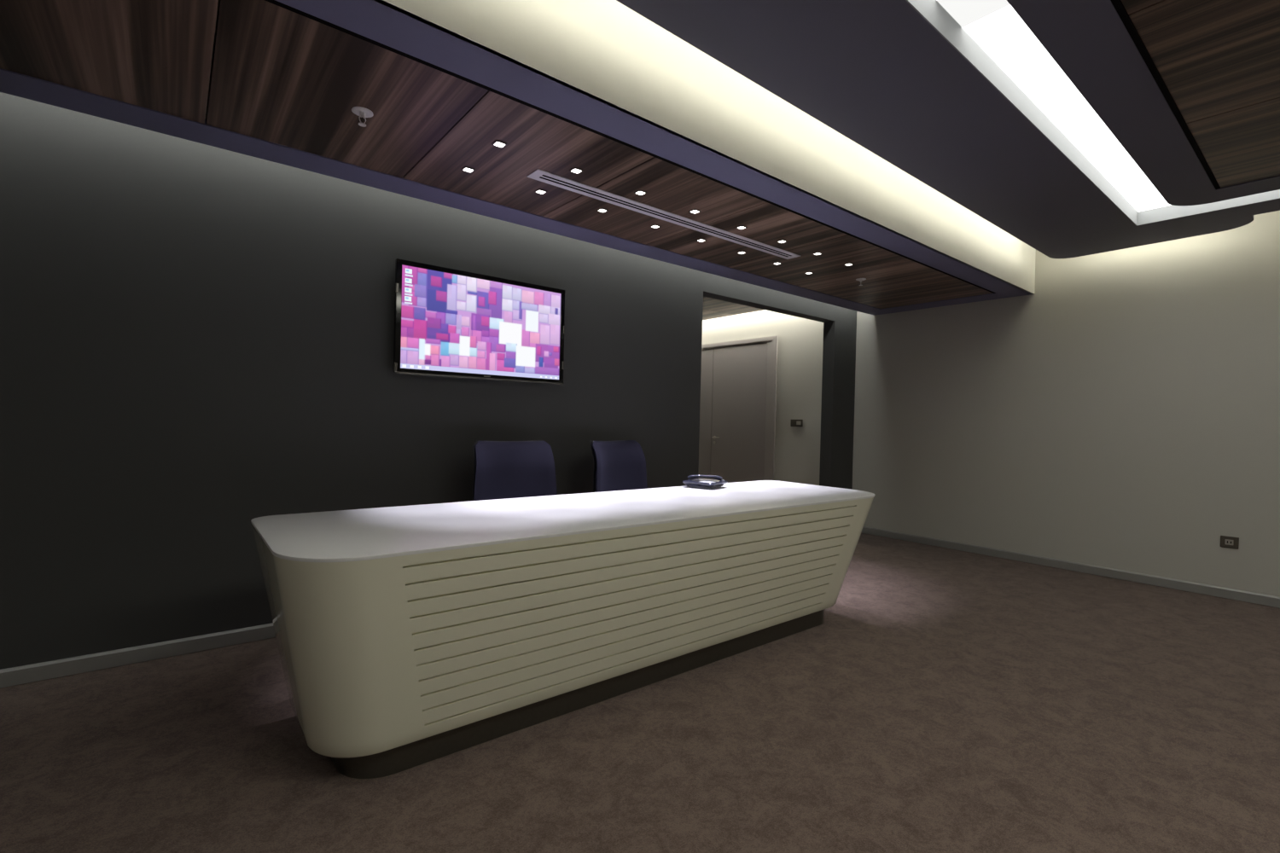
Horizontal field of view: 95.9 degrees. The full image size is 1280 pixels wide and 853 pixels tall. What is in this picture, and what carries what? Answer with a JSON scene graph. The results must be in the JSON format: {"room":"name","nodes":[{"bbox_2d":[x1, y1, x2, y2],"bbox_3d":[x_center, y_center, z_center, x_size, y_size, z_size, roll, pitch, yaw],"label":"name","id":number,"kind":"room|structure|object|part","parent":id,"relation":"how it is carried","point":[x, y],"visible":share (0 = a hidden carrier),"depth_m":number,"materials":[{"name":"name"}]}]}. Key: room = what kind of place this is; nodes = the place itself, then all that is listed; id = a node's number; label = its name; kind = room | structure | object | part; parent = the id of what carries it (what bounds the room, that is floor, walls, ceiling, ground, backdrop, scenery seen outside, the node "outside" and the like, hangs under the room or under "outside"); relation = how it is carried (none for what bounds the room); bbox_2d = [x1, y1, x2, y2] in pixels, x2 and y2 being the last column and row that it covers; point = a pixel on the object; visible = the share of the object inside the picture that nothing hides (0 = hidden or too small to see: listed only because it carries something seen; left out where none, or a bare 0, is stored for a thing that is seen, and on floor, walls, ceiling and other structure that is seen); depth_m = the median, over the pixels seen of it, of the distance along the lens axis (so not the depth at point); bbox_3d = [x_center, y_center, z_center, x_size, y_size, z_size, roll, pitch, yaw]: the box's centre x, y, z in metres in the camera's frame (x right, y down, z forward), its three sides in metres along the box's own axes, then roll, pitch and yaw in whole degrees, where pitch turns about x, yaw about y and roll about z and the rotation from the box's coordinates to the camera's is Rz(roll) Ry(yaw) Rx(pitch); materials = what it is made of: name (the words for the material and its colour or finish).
{"room":"reception area","nodes":[
{"label":"reception area","id":0,"kind":"room"},
{"bbox_2d":[215,0,220,33],"bbox_3d":[-0.014,-1.822,2.109,9.700,0.100,10.400,1,1,-39],"label":"ceiling","id":1,"kind":"structure","parent":0,"point":[218,0],"depth_m":2.56,"materials":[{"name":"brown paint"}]},
{"bbox_2d":[0,92,856,669],"bbox_3d":[-1.289,-0.343,3.657,9.500,2.950,0.142,1,1,-39],"label":"wall","id":2,"kind":"structure","parent":0,"point":[197,339],"depth_m":2.93,"materials":[{"name":"grey paint"}]},
{"bbox_2d":[0,622,275,687],"bbox_3d":[-2.235,1.078,2.833,7.030,0.073,0.018,1,1,-39],"label":"baseboard","id":3,"kind":"structure","parent":2,"relation":"attached to","point":[49,670],"depth_m":2.70,"materials":[{"name":"metal"}]},
{"bbox_2d":[392,258,565,384],"bbox_3d":[-0.999,-0.636,3.738,1.143,0.667,0.083,1,1,-39],"label":"television","id":4,"kind":"object","parent":2,"relation":"attached to","point":[449,322],"visible":1,"depth_m":3.66,"materials":[{"name":"black plastic"}]},
{"bbox_3d":[-0.983,-0.308,3.714,1.123,0.012,0.011,1,1,-39],"label":"bezel trim","id":5,"kind":"part","parent":4,"relation":"part of","materials":[{"name":"black plastic"}]},
{"bbox_2d":[0,0,1035,315],"bbox_3d":[-0.613,-1.536,2.845,9.500,0.516,1.572,1,1,-39],"label":"ceiling","id":6,"kind":"structure","parent":0,"point":[599,88],"depth_m":2.50,"materials":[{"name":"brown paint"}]},
{"bbox_3d":[-1.869,-1.317,1.828,0.819,0.024,1.070,1,1,-39],"label":"wood panel","id":7,"kind":"part","parent":6,"relation":"part of","materials":[{"name":"brown wood"}]},
{"bbox_3d":[-1.227,-1.306,2.346,0.819,0.024,1.070,1,1,-39],"label":"wood panel","id":8,"kind":"part","parent":6,"relation":"part of","materials":[{"name":"brown wood"}]},
{"bbox_2d":[351,106,373,127],"bbox_3d":[-1.139,-1.265,2.368,0.082,0.054,0.082,2,1,34],"label":"sprinkler head","id":9,"kind":"object","parent":6,"relation":"attached to","point":[363,113],"visible":1,"depth_m":2.36},
{"bbox_2d":[460,166,475,173],"bbox_3d":[-0.862,-1.289,2.896,0.056,0.004,0.056,1,1,-39],"label":"recessed light","id":10,"kind":"object","parent":6,"relation":"in","point":[466,169],"visible":1,"depth_m":2.89,"materials":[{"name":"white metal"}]},
{"bbox_2d":[491,139,507,148],"bbox_3d":[-0.637,-1.280,2.618,0.056,0.004,0.056,1,1,-39],"label":"recessed light","id":11,"kind":"object","parent":6,"relation":"in","point":[497,143],"visible":1,"depth_m":2.62,"materials":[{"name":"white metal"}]},
{"bbox_3d":[-0.585,-1.296,2.865,0.819,0.024,1.070,1,1,-39],"label":"wood panel","id":12,"kind":"part","parent":6,"relation":"part of","materials":[{"name":"brown wood"}]},
{"bbox_2d":[534,188,546,194],"bbox_3d":[-0.542,-1.283,3.155,0.056,0.004,0.056,1,1,-39],"label":"recessed light","id":13,"kind":"object","parent":6,"relation":"in","point":[539,191],"visible":1,"depth_m":3.15,"materials":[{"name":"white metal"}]},
{"bbox_2d":[569,167,583,174],"bbox_3d":[-0.317,-1.275,2.876,0.056,0.004,0.056,1,1,-39],"label":"recessed light","id":14,"kind":"object","parent":6,"relation":"in","point":[577,171],"visible":1,"depth_m":2.87,"materials":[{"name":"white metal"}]},
{"bbox_2d":[596,208,608,213],"bbox_3d":[-0.222,-1.278,3.413,0.056,0.004,0.056,1,1,-39],"label":"recessed light","id":15,"kind":"object","parent":6,"relation":"in","point":[600,210],"visible":1,"depth_m":3.41,"materials":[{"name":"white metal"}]},
{"bbox_2d":[634,190,646,196],"bbox_3d":[0.003,-1.270,3.135,0.056,0.004,0.056,1,1,-39],"label":"recessed light","id":16,"kind":"object","parent":6,"relation":"in","point":[641,193],"visible":1,"depth_m":3.13,"materials":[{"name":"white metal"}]},
{"bbox_3d":[0.056,-1.285,3.384,0.819,0.024,1.070,1,1,-39],"label":"wood panel","id":17,"kind":"part","parent":6,"relation":"part of","materials":[{"name":"brown wood"}]},
{"bbox_2d":[649,224,661,228],"bbox_3d":[0.098,-1.273,3.672,0.056,0.004,0.056,1,1,-39],"label":"recessed light","id":18,"kind":"object","parent":6,"relation":"in","point":[654,226],"visible":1,"depth_m":3.67,"materials":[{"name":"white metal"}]},
{"bbox_2d":[526,168,800,259],"bbox_3d":[0.299,-1.267,3.596,2.170,0.004,0.116,1,1,-39],"label":"ceiling vent","id":19,"kind":"object","parent":6,"relation":"in","point":[539,175],"visible":1,"depth_m":3.40,"materials":[{"name":"metal"}]},
{"bbox_2d":[688,209,701,214],"bbox_3d":[0.322,-1.264,3.393,0.056,0.004,0.056,1,1,-39],"label":"recessed light","id":20,"kind":"object","parent":6,"relation":"in","point":[694,211],"visible":1,"depth_m":3.39,"materials":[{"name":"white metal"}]},
{"bbox_2d":[696,238,706,242],"bbox_3d":[0.417,-1.268,3.930,0.056,0.004,0.056,1,1,-39],"label":"recessed light","id":21,"kind":"object","parent":6,"relation":"in","point":[698,240],"visible":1,"depth_m":3.92,"materials":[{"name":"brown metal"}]},
{"bbox_2d":[735,225,747,229],"bbox_3d":[0.642,-1.259,3.652,0.056,0.004,0.056,1,1,-39],"label":"recessed light","id":22,"kind":"object","parent":6,"relation":"in","point":[741,227],"visible":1,"depth_m":3.64,"materials":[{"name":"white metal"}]},
{"bbox_2d":[736,250,746,254],"bbox_3d":[0.737,-1.262,4.189,0.056,0.004,0.056,1,1,-39],"label":"recessed light","id":23,"kind":"object","parent":6,"relation":"in","point":[741,252],"visible":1,"depth_m":4.19,"materials":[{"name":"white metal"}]},
{"bbox_3d":[0.698,-1.274,3.902,0.819,0.024,1.070,1,1,-39],"label":"wood panel","id":24,"kind":"part","parent":6,"relation":"part of","materials":[{"name":"brown wood"}]},
{"bbox_2d":[776,239,787,243],"bbox_3d":[0.962,-1.254,3.910,0.056,0.004,0.056,1,1,-39],"label":"recessed light","id":25,"kind":"object","parent":6,"relation":"in","point":[780,241],"visible":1,"depth_m":3.91,"materials":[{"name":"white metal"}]},
{"bbox_2d":[812,251,822,255],"bbox_3d":[1.282,-1.249,4.169,0.056,0.004,0.056,1,1,-39],"label":"recessed light","id":26,"kind":"object","parent":6,"relation":"in","point":[817,253],"visible":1,"depth_m":4.17,"materials":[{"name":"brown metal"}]},
{"bbox_3d":[1.339,-1.264,4.421,0.819,0.024,1.070,1,1,-39],"label":"wood panel","id":27,"kind":"part","parent":6,"relation":"part of","materials":[{"name":"brown wood"}]},
{"bbox_2d":[855,278,866,285],"bbox_3d":[1.862,-1.216,4.866,0.082,0.054,0.082,2,1,34],"label":"sprinkler head","id":28,"kind":"object","parent":6,"relation":"attached to","point":[860,280],"visible":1,"depth_m":4.86},
{"bbox_3d":[1.981,-1.253,4.939,0.819,0.024,1.070,1,1,-39],"label":"wood panel","id":29,"kind":"part","parent":6,"relation":"part of","materials":[{"name":"brown wood"}]},
{"bbox_3d":[2.592,-1.243,5.433,0.741,0.024,1.070,1,1,-39],"label":"wood panel","id":30,"kind":"part","parent":6,"relation":"part of","materials":[{"name":"brown wood"}]},
{"bbox_2d":[0,533,1279,852],"bbox_3d":[-0.089,1.227,2.139,9.700,0.100,10.400,1,1,-39],"label":"floor","id":31,"kind":"structure","parent":0,"point":[946,701],"depth_m":2.11,"materials":[{"name":"brown carpet"}]},
{"bbox_2d":[471,440,557,500],"bbox_3d":[-0.659,0.620,3.363,0.583,1.059,0.609,1,1,-35],"label":"office chair","id":32,"kind":"object","parent":31,"relation":"on","point":[503,469],"visible":0.38,"depth_m":3.53,"materials":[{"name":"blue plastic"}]},
{"bbox_2d":[250,480,875,779],"bbox_3d":[-0.004,0.775,2.878,3.170,0.792,0.901,1,1,-39],"label":"reception desk","id":33,"kind":"object","parent":31,"relation":"on","point":[407,637],"visible":1,"depth_m":2.14,"materials":[{"name":"plastic"}]},
{"bbox_2d":[681,474,727,489],"bbox_3d":[0.404,0.345,3.630,0.239,0.073,0.228,2,1,34],"label":"desk telephone","id":34,"kind":"object","parent":33,"relation":"on","point":[695,483],"visible":1,"depth_m":3.59,"materials":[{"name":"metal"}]},
{"bbox_2d":[589,439,647,492],"bbox_3d":[-0.008,0.630,3.915,0.609,1.059,0.583,2,1,40],"label":"office chair","id":35,"kind":"object","parent":31,"relation":"on","point":[619,465],"visible":0.42,"depth_m":4.06,"materials":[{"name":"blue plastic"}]},
{"bbox_2d":[702,296,763,320],"bbox_3d":[-0.324,-1.671,6.455,4.485,0.295,3.056,1,1,-39],"label":"ceiling","id":36,"kind":"structure","parent":0,"point":[712,308],"depth_m":7.35,"materials":[{"name":"brown wood"}]},
{"bbox_3d":[-0.642,-1.543,6.695,4.295,0.020,0.761,1,1,-39],"label":"wood panel","id":37,"kind":"part","parent":36,"relation":"part of","materials":[{"name":"brown wood"}]},
{"bbox_2d":[616,0,1279,258],"bbox_3d":[1.729,-1.477,0.727,8.082,0.127,4.245,1,1,-39],"label":"ceiling","id":38,"kind":"structure","parent":0,"point":[1072,128],"depth_m":2.51,"materials":[{"name":"paint"}]},
{"bbox_3d":[1.230,-1.539,2.060,0.220,0.011,0.236,1,1,-39],"label":"light panel","id":39,"kind":"part","parent":38,"relation":"part of","materials":[{"name":"white plastic"}]},
{"bbox_3d":[2.432,-1.520,3.031,2.872,0.011,0.236,1,1,-39],"label":"light panel","id":40,"kind":"part","parent":38,"relation":"part of","materials":[{"name":"white plastic"}]},
{"bbox_3d":[1.905,-1.427,0.885,1.096,0.018,2.007,1,1,-39],"label":"wood panel","id":41,"kind":"part","parent":38,"relation":"part of","materials":[{"name":"brown wood"}]},
{"bbox_3d":[1.751,-1.428,0.775,6.398,0.025,2.470,1,1,-39],"label":"raft frame","id":42,"kind":"part","parent":38,"relation":"part of","materials":[{"name":"paint"}]},
{"bbox_3d":[2.764,-1.413,1.579,1.096,0.018,2.007,1,1,-39],"label":"wood panel","id":43,"kind":"part","parent":38,"relation":"part of","materials":[{"name":"brown wood"}]},
{"bbox_3d":[3.622,-1.399,2.273,1.096,0.018,2.007,1,1,-39],"label":"wood panel","id":44,"kind":"part","parent":38,"relation":"part of","materials":[{"name":"brown wood"}]},
{"bbox_2d":[701,210,1279,597],"bbox_3d":[3.682,-0.236,5.141,0.100,2.950,10.200,1,1,-39],"label":"wall","id":45,"kind":"structure","parent":0,"point":[1122,413],"depth_m":4.92,"materials":[{"name":"white paint"}]},
{"bbox_2d":[698,335,777,482],"bbox_3d":[1.171,-0.022,8.112,0.065,2.340,1.755,1,1,-39],"label":"door","id":46,"kind":"structure","parent":45,"relation":"in","point":[738,384],"depth_m":7.92,"materials":[{"name":"wood"}]},
{"bbox_2d":[790,419,802,426],"bbox_3d":[1.949,-0.043,7.190,0.014,0.090,0.176,1,1,-39],"label":"light switch","id":47,"kind":"object","parent":45,"relation":"attached to","point":[793,422],"visible":1,"depth_m":7.18,"materials":[{"name":"brown plastic"}]},
{"bbox_2d":[861,526,1279,608],"bbox_3d":[4.612,1.236,3.866,0.018,0.073,6.980,1,1,-39],"label":"baseboard","id":48,"kind":"structure","parent":45,"relation":"attached to","point":[1242,596],"depth_m":4.84,"materials":[{"name":"metal"}]},
{"bbox_2d":[1220,535,1239,549],"bbox_3d":[4.324,0.849,4.234,0.014,0.084,0.096,1,1,-39],"label":"wall socket","id":49,"kind":"object","parent":45,"relation":"attached to","point":[1225,542],"visible":1,"depth_m":4.23,"materials":[{"name":"brown plastic"}]}
]}

